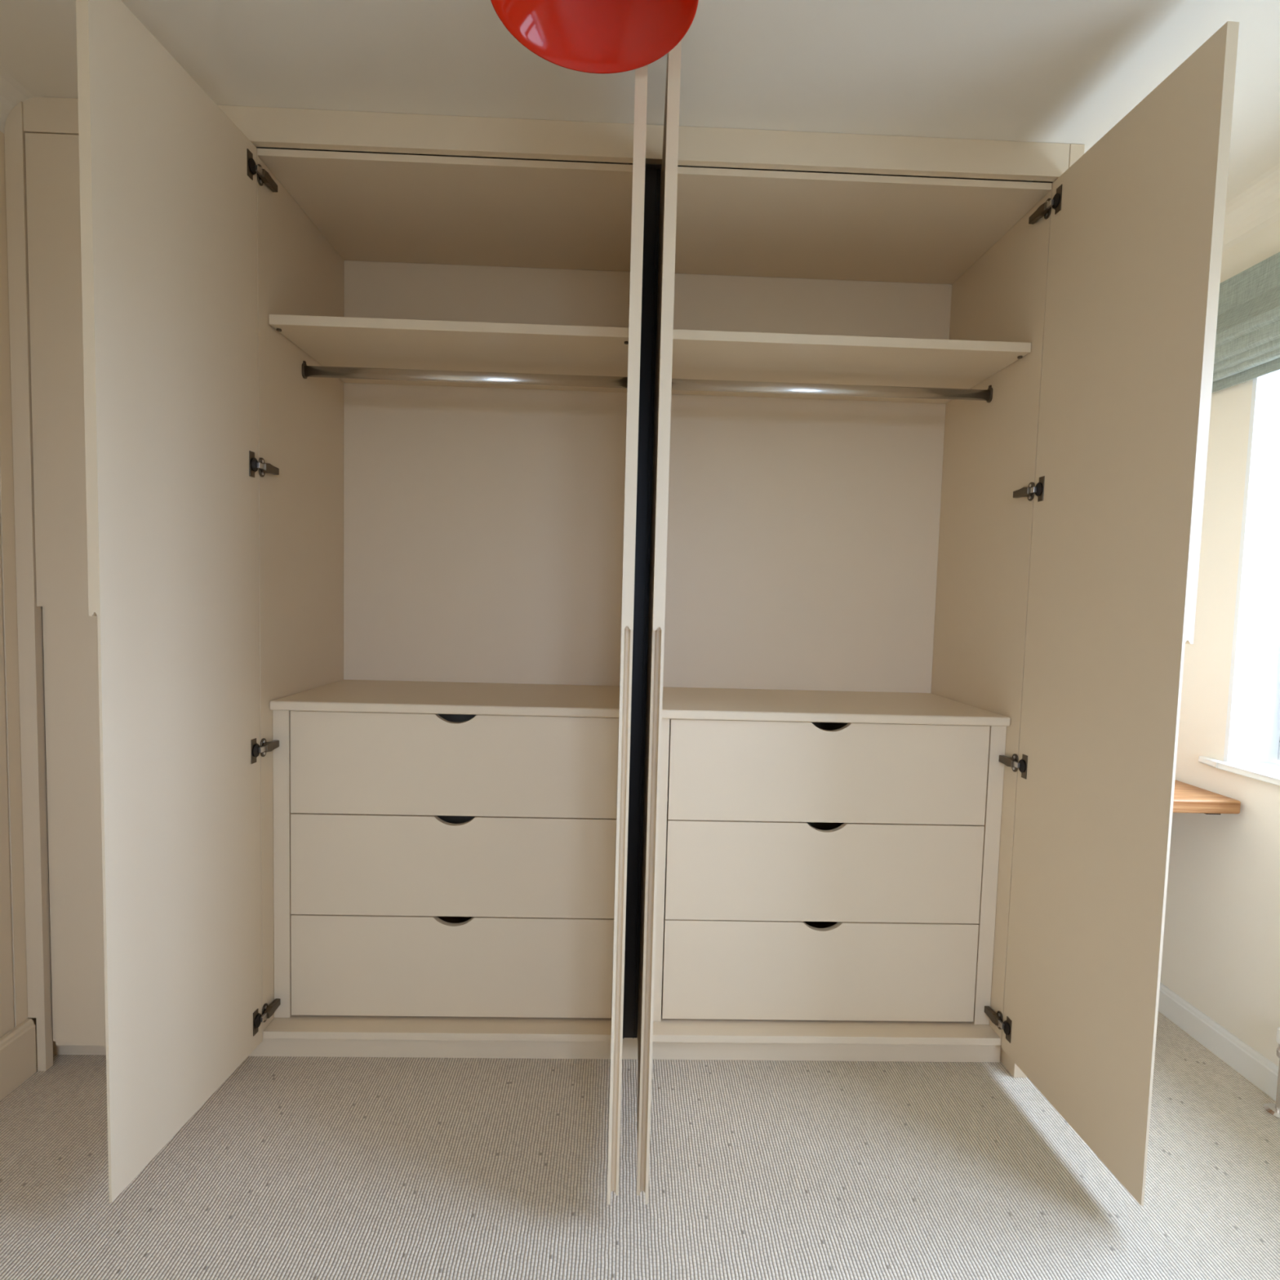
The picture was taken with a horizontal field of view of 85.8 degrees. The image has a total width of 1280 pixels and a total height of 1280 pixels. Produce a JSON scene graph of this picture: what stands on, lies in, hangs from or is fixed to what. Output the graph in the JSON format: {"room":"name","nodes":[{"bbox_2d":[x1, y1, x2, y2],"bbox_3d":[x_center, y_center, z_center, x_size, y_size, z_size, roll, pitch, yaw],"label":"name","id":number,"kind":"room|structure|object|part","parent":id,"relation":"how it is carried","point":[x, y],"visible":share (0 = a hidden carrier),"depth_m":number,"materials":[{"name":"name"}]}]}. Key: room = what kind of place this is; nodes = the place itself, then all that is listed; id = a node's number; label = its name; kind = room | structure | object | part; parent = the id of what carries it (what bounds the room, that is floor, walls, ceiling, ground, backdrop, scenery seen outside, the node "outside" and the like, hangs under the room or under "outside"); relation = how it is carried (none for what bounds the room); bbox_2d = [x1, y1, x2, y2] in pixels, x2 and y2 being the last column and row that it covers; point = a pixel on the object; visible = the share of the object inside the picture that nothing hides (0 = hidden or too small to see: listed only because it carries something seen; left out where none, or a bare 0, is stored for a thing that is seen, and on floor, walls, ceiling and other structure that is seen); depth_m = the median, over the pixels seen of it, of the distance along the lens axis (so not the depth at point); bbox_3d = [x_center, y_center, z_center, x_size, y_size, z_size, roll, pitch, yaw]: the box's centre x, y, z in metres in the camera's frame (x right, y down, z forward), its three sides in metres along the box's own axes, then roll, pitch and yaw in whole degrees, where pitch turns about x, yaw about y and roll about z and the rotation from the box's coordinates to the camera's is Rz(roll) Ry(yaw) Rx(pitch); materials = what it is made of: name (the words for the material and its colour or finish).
{"room":"bedroom","nodes":[
{"label":"bedroom","id":0,"kind":"room"},
{"bbox_2d":[0,130,53,1064],"bbox_3d":[-1.523,0.002,0.111,0.120,2.350,4.245,1,3,-2],"label":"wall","id":1,"kind":"structure","parent":0,"point":[8,567],"depth_m":1.65,"materials":[{"name":"beige paint"}]},
{"bbox_2d":[0,535,13,1037],"bbox_3d":[-1.544,0.034,1.188,0.098,1.900,0.890,1,3,-2],"label":"door","id":2,"kind":"structure","parent":1,"relation":"in","point":[6,1002],"depth_m":1.65,"materials":[{"name":"beige wood"}]},
{"bbox_2d":[0,1018,36,1100],"bbox_3d":[-1.475,1.124,-0.107,0.020,0.138,3.674,1,3,-2],"label":"baseboard","id":3,"kind":"structure","parent":1,"relation":"attached to","point":[18,1061],"depth_m":1.67,"materials":[{"name":"beige wood"}]},
{"bbox_2d":[0,1011,1279,1279],"bbox_3d":[0.184,1.274,0.131,3.556,0.100,4.645,1,3,-2],"label":"floor","id":4,"kind":"structure","parent":0,"point":[294,1167],"depth_m":1.46,"materials":[{"name":"carpet"}]},
{"bbox_2d":[4,101,53,1071],"bbox_3d":[-1.482,-0.083,1.673,0.041,2.335,0.022,1,3,-2],"label":"door frame","id":5,"kind":"structure","parent":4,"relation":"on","point":[29,616],"depth_m":1.67,"materials":[{"name":"beige wood"}]},
{"bbox_2d":[25,133,106,1045],"bbox_3d":[-1.218,-0.091,1.949,0.499,2.204,0.553,1,3,-2],"label":"door","id":6,"kind":"structure","parent":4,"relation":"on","point":[70,636],"depth_m":1.67,"materials":[{"name":"beige wood"}]},
{"bbox_2d":[22,97,1070,182],"bbox_3d":[-0.197,-1.191,1.643,2.471,0.078,0.021,1,3,-2],"label":"panel","id":7,"kind":"object","parent":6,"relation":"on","point":[264,126],"visible":0.8,"depth_m":1.64,"materials":[{"name":"beige wood"}]},
{"bbox_2d":[75,0,648,1204],"bbox_3d":[-0.506,-0.062,1.741,0.978,2.201,1.008,1,3,-2],"label":"wardrobe","id":8,"kind":"object","parent":4,"relation":"on","point":[361,532],"visible":1,"depth_m":1.79,"materials":[{"name":"beige wood"}]},
{"bbox_3d":[-0.960,-0.057,1.463,0.056,2.199,0.475,1,3,-2],"label":"door","id":9,"kind":"part","parent":8,"relation":"part of","materials":[{"name":"beige wood"}]},
{"bbox_3d":[-0.909,-1.113,1.649,0.003,0.047,0.024,1,3,-2],"label":"hinge plate","id":10,"kind":"part","parent":8,"relation":"part of","materials":[{"name":"silver metal"}]},
{"bbox_3d":[-0.928,-0.423,1.690,0.003,0.047,0.024,1,3,-2],"label":"hinge plate","id":11,"kind":"part","parent":8,"relation":"part of","materials":[{"name":"silver metal"}]},
{"bbox_3d":[-0.946,0.270,1.731,0.003,0.047,0.024,1,3,-2],"label":"hinge plate","id":12,"kind":"part","parent":8,"relation":"part of","materials":[{"name":"silver metal"}]},
{"bbox_3d":[-0.964,0.959,1.772,0.003,0.047,0.024,1,3,-2],"label":"hinge plate","id":13,"kind":"part","parent":8,"relation":"part of","materials":[{"name":"silver metal"}]},
{"bbox_3d":[-0.901,-1.114,1.672,0.013,0.024,0.066,1,3,-2],"label":"hinge arm","id":14,"kind":"part","parent":8,"relation":"part of","materials":[{"name":"silver metal"}]},
{"bbox_3d":[-0.920,-0.424,1.713,0.013,0.024,0.066,1,3,-2],"label":"hinge arm","id":15,"kind":"part","parent":8,"relation":"part of","materials":[{"name":"silver metal"}]},
{"bbox_3d":[-0.938,0.269,1.754,0.013,0.024,0.066,1,3,-2],"label":"hinge arm","id":16,"kind":"part","parent":8,"relation":"part of","materials":[{"name":"silver metal"}]},
{"bbox_3d":[-0.956,0.958,1.795,0.013,0.024,0.066,1,3,-2],"label":"hinge arm","id":17,"kind":"part","parent":8,"relation":"part of","materials":[{"name":"silver metal"}]},
{"bbox_3d":[-0.956,-0.089,1.967,0.022,2.196,0.531,1,3,-2],"label":"panel","id":18,"kind":"part","parent":8,"relation":"part of","materials":[{"name":"beige wood"}]},
{"bbox_2d":[302,360,306,378],"bbox_3d":[-0.924,-0.744,1.899,0.005,0.047,0.024,1,3,-2],"label":"socket","id":19,"kind":"object","parent":8,"relation":"attached to","point":[304,362],"depth_m":1.89,"materials":[{"name":"silver metal"}]},
{"bbox_3d":[-0.524,1.009,2.034,0.899,0.019,0.510,1,3,-2],"label":"panel","id":20,"kind":"part","parent":8,"relation":"part of","materials":[{"name":"beige wood"}]},
{"bbox_3d":[-0.502,0.165,2.002,0.898,0.024,0.472,1,3,-2],"label":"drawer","id":21,"kind":"part","parent":8,"relation":"part of","materials":[{"name":"beige wood"}]},
{"bbox_3d":[-0.467,-1.165,1.905,0.899,0.016,0.510,1,3,-2],"label":"panel","id":22,"kind":"part","parent":8,"relation":"part of","materials":[{"name":"beige wood"}]},
{"bbox_2d":[268,314,628,392],"bbox_3d":[-0.477,-0.797,1.949,0.896,0.024,0.465,1,3,-2],"label":"shelf","id":23,"kind":"object","parent":8,"relation":"attached to","point":[322,340],"depth_m":1.84,"materials":[{"name":"beige wood"}]},
{"bbox_3d":[-0.497,0.868,1.837,0.848,0.271,0.018,1,3,-2],"label":"drawer","id":24,"kind":"part","parent":8,"relation":"part of","materials":[{"name":"beige wood"}]},
{"bbox_3d":[-0.489,0.596,1.821,0.848,0.268,0.018,1,3,-2],"label":"drawer","id":25,"kind":"part","parent":8,"relation":"part of","materials":[{"name":"beige wood"}]},
{"bbox_3d":[-0.482,0.327,1.805,0.848,0.268,0.018,1,3,-2],"label":"drawer","id":26,"kind":"part","parent":8,"relation":"part of","materials":[{"name":"beige wood"}]},
{"bbox_3d":[-0.478,-0.730,1.911,0.892,0.030,0.015,1,3,-2],"label":"hanging rail","id":27,"kind":"part","parent":8,"relation":"part of","materials":[{"name":"silver metal"}]},
{"bbox_3d":[-0.502,-0.085,2.231,0.899,2.180,0.012,1,3,-2],"label":"panel","id":28,"kind":"part","parent":8,"relation":"part of","materials":[{"name":"beige wood"}]},
{"bbox_3d":[-0.026,-0.033,1.488,0.028,2.199,0.475,1,3,-2],"label":"door","id":29,"kind":"part","parent":8,"relation":"part of","materials":[{"name":"beige wood"}]},
{"bbox_2d":[52,1025,1000,1062],"bbox_3d":[-0.281,1.073,1.834,2.508,0.073,0.018,1,3,-2],"label":"plinth","id":30,"kind":"object","parent":4,"relation":"on","point":[268,1046],"visible":0.44,"depth_m":1.83,"materials":[{"name":"beige wood"}]},
{"bbox_2d":[622,21,1239,1205],"bbox_3d":[0.499,-0.037,1.768,1.033,2.201,1.008,1,3,-2],"label":"wardrobe","id":31,"kind":"object","parent":4,"relation":"on","point":[924,563],"depth_m":1.82,"materials":[{"name":"beige wood"}]},
{"bbox_3d":[0.002,-0.051,1.749,0.039,2.196,0.018,1,3,-2],"label":"infill strip","id":32,"kind":"part","parent":31,"relation":"part of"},
{"bbox_3d":[0.027,-0.065,1.994,0.022,2.196,0.531,1,3,-2],"label":"panel","id":33,"kind":"part","parent":31,"relation":"part of","materials":[{"name":"wood"}]},
{"bbox_3d":[0.034,-0.032,1.490,0.021,2.199,0.474,2,3,0],"label":"door","id":34,"kind":"part","parent":31,"relation":"part of","materials":[{"name":"beige wood"}]},
{"bbox_3d":[0.500,-0.060,2.258,0.936,2.180,0.012,1,3,-2],"label":"panel","id":35,"kind":"part","parent":31,"relation":"part of","materials":[{"name":"beige wood"}]},
{"bbox_3d":[0.486,0.893,1.864,0.848,0.271,0.018,1,3,-2],"label":"drawer","id":36,"kind":"part","parent":31,"relation":"part of","materials":[{"name":"beige wood"}]},
{"bbox_3d":[0.494,0.621,1.848,0.848,0.268,0.018,1,3,-2],"label":"drawer","id":37,"kind":"part","parent":31,"relation":"part of","materials":[{"name":"beige wood"}]},
{"bbox_3d":[0.478,1.034,2.061,0.936,0.019,0.510,1,3,-2],"label":"panel","id":38,"kind":"part","parent":31,"relation":"part of","materials":[{"name":"beige wood"}]},
{"bbox_3d":[0.501,0.351,1.832,0.848,0.268,0.018,1,3,-2],"label":"drawer","id":39,"kind":"part","parent":31,"relation":"part of","materials":[{"name":"beige wood"}]},
{"bbox_3d":[0.524,-0.705,1.939,0.930,0.030,0.015,1,3,-2],"label":"hanging rail","id":40,"kind":"part","parent":31,"relation":"part of","materials":[{"name":"silver metal"}]},
{"bbox_3d":[0.500,0.190,2.030,0.936,0.024,0.472,1,3,-2],"label":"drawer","id":41,"kind":"part","parent":31,"relation":"part of","materials":[{"name":"beige wood"}]},
{"bbox_2d":[671,328,1031,403],"bbox_3d":[0.525,-0.772,1.976,0.934,0.024,0.465,1,3,-2],"label":"shelf","id":42,"kind":"object","parent":31,"relation":"attached to","point":[715,355],"depth_m":1.87,"materials":[{"name":"beige wood"}]},
{"bbox_3d":[0.535,-1.140,1.932,0.936,0.016,0.510,1,3,-2],"label":"panel","id":43,"kind":"part","parent":31,"relation":"part of","materials":[{"name":"beige wood"}]},
{"bbox_2d":[986,385,992,402],"bbox_3d":[0.990,-0.697,1.952,0.005,0.047,0.024,1,3,-2],"label":"socket","id":44,"kind":"object","parent":31,"relation":"attached to","point":[988,388],"depth_m":1.94,"materials":[{"name":"silver metal"}]},
{"bbox_3d":[0.986,-0.041,2.020,0.022,2.196,0.531,1,3,-2],"label":"panel","id":45,"kind":"part","parent":31,"relation":"part of","materials":[{"name":"beige wood"}]},
{"bbox_3d":[0.943,1.005,1.847,0.013,0.024,0.066,1,3,-2],"label":"hinge arm","id":46,"kind":"part","parent":31,"relation":"part of","materials":[{"name":"silver metal"}]},
{"bbox_3d":[0.952,1.006,1.825,0.003,0.047,0.024,1,3,-2],"label":"hinge plate","id":47,"kind":"part","parent":31,"relation":"part of","materials":[{"name":"silver metal"}]},
{"bbox_3d":[0.962,0.316,1.806,0.013,0.024,0.066,1,3,-2],"label":"hinge arm","id":48,"kind":"part","parent":31,"relation":"part of","materials":[{"name":"silver metal"}]},
{"bbox_3d":[0.971,0.318,1.784,0.003,0.047,0.024,1,3,-2],"label":"hinge plate","id":49,"kind":"part","parent":31,"relation":"part of","materials":[{"name":"silver metal"}]},
{"bbox_3d":[0.980,-0.377,1.765,0.013,0.024,0.066,1,3,-2],"label":"hinge arm","id":50,"kind":"part","parent":31,"relation":"part of","materials":[{"name":"silver metal"}]},
{"bbox_3d":[0.989,-0.376,1.743,0.003,0.047,0.024,1,3,-2],"label":"hinge plate","id":51,"kind":"part","parent":31,"relation":"part of","materials":[{"name":"silver metal"}]},
{"bbox_3d":[0.998,-1.067,1.724,0.013,0.024,0.066,1,3,-2],"label":"hinge arm","id":52,"kind":"part","parent":31,"relation":"part of","materials":[{"name":"silver metal"}]},
{"bbox_3d":[1.007,-1.065,1.702,0.003,0.047,0.024,1,3,-2],"label":"hinge plate","id":53,"kind":"part","parent":31,"relation":"part of","materials":[{"name":"silver metal"}]},
{"bbox_3d":[1.005,-0.008,1.516,0.034,2.199,0.475,1,3,-2],"label":"door","id":54,"kind":"part","parent":31,"relation":"part of","materials":[{"name":"beige wood"}]},
{"bbox_2d":[1000,143,1084,1077],"bbox_3d":[1.019,-0.043,2.017,0.034,2.349,0.566,1,3,-2],"label":"end panel","id":55,"kind":"object","parent":4,"relation":"on","point":[1076,151],"visible":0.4,"depth_m":1.80,"materials":[{"name":"beige wood"}]},
{"bbox_2d":[0,0,1279,252],"bbox_3d":[0.145,-1.136,0.086,3.156,0.188,4.245,1,3,-2],"label":"ceiling","id":56,"kind":"structure","parent":0,"point":[1043,71],"depth_m":1.45,"materials":[{"name":"white paint"}]},
{"bbox_2d":[490,0,698,73],"bbox_3d":[-0.066,-1.074,1.017,0.314,0.228,0.314,1,4,-2],"label":"pendant lamp","id":57,"kind":"object","parent":56,"relation":"hanging from","point":[585,36],"visible":1,"depth_m":1.13,"materials":[{"name":"red ceramic"}]},
{"bbox_2d":[1160,219,1279,1066],"bbox_3d":[1.791,0.085,0.202,0.200,2.350,4.245,1,3,-2],"label":"wall","id":58,"kind":"structure","parent":0,"point":[1221,946],"depth_m":1.94,"materials":[{"name":"beige paint"}]},
{"bbox_2d":[1172,779,1240,814],"bbox_3d":[1.319,0.433,2.092,0.590,0.042,0.488,1,3,-2],"label":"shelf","id":59,"kind":"object","parent":58,"relation":"attached to","point":[1188,798],"visible":0.24,"depth_m":1.86,"materials":[{"name":"brown wood"}]},
{"bbox_2d":[1158,982,1278,1101],"bbox_3d":[1.653,1.214,0.266,0.015,0.082,4.245,1,3,-2],"label":"baseboard","id":60,"kind":"structure","parent":58,"relation":"attached to","point":[1242,1058],"depth_m":1.90,"materials":[{"name":"white paint"}]},
{"bbox_2d":[1198,755,1279,786],"bbox_3d":[1.716,0.400,1.093,0.170,0.019,1.810,1,3,-2],"label":"windowsill","id":61,"kind":"structure","parent":58,"relation":"attached to","point":[1268,772],"depth_m":1.86,"materials":[{"name":"white paint"}]},
{"bbox_2d":[1211,252,1279,393],"bbox_3d":[1.647,-0.800,1.032,0.084,0.295,1.955,1,3,-2],"label":"blind","id":62,"kind":"object","parent":58,"relation":"attached to","point":[1247,339],"visible":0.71,"depth_m":1.83,"materials":[{"name":"grey fabric"}]},
{"bbox_2d":[1223,369,1279,763],"bbox_3d":[1.746,-0.210,1.057,0.144,1.205,1.688,1,3,-2],"label":"window","id":63,"kind":"structure","parent":58,"relation":"attached to","point":[1252,732],"depth_m":1.90,"materials":[{"name":"white glass"}]},
{"bbox_2d":[1262,1026,1279,1119],"bbox_3d":[1.616,0.902,1.121,0.067,0.600,1.191,1,3,-3],"label":"radiator","id":64,"kind":"object","parent":58,"relation":"attached to","point":[1273,1109],"visible":1,"depth_m":1.70,"materials":[{"name":"white metal"}]},
{"bbox_2d":[1277,737,1279,760],"bbox_3d":[1.843,-0.210,1.059,0.063,1.200,1.688,1,3,-2],"label":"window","id":65,"kind":"structure","parent":58,"relation":"in","point":[1278,757],"depth_m":1.92,"materials":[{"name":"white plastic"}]}
]}

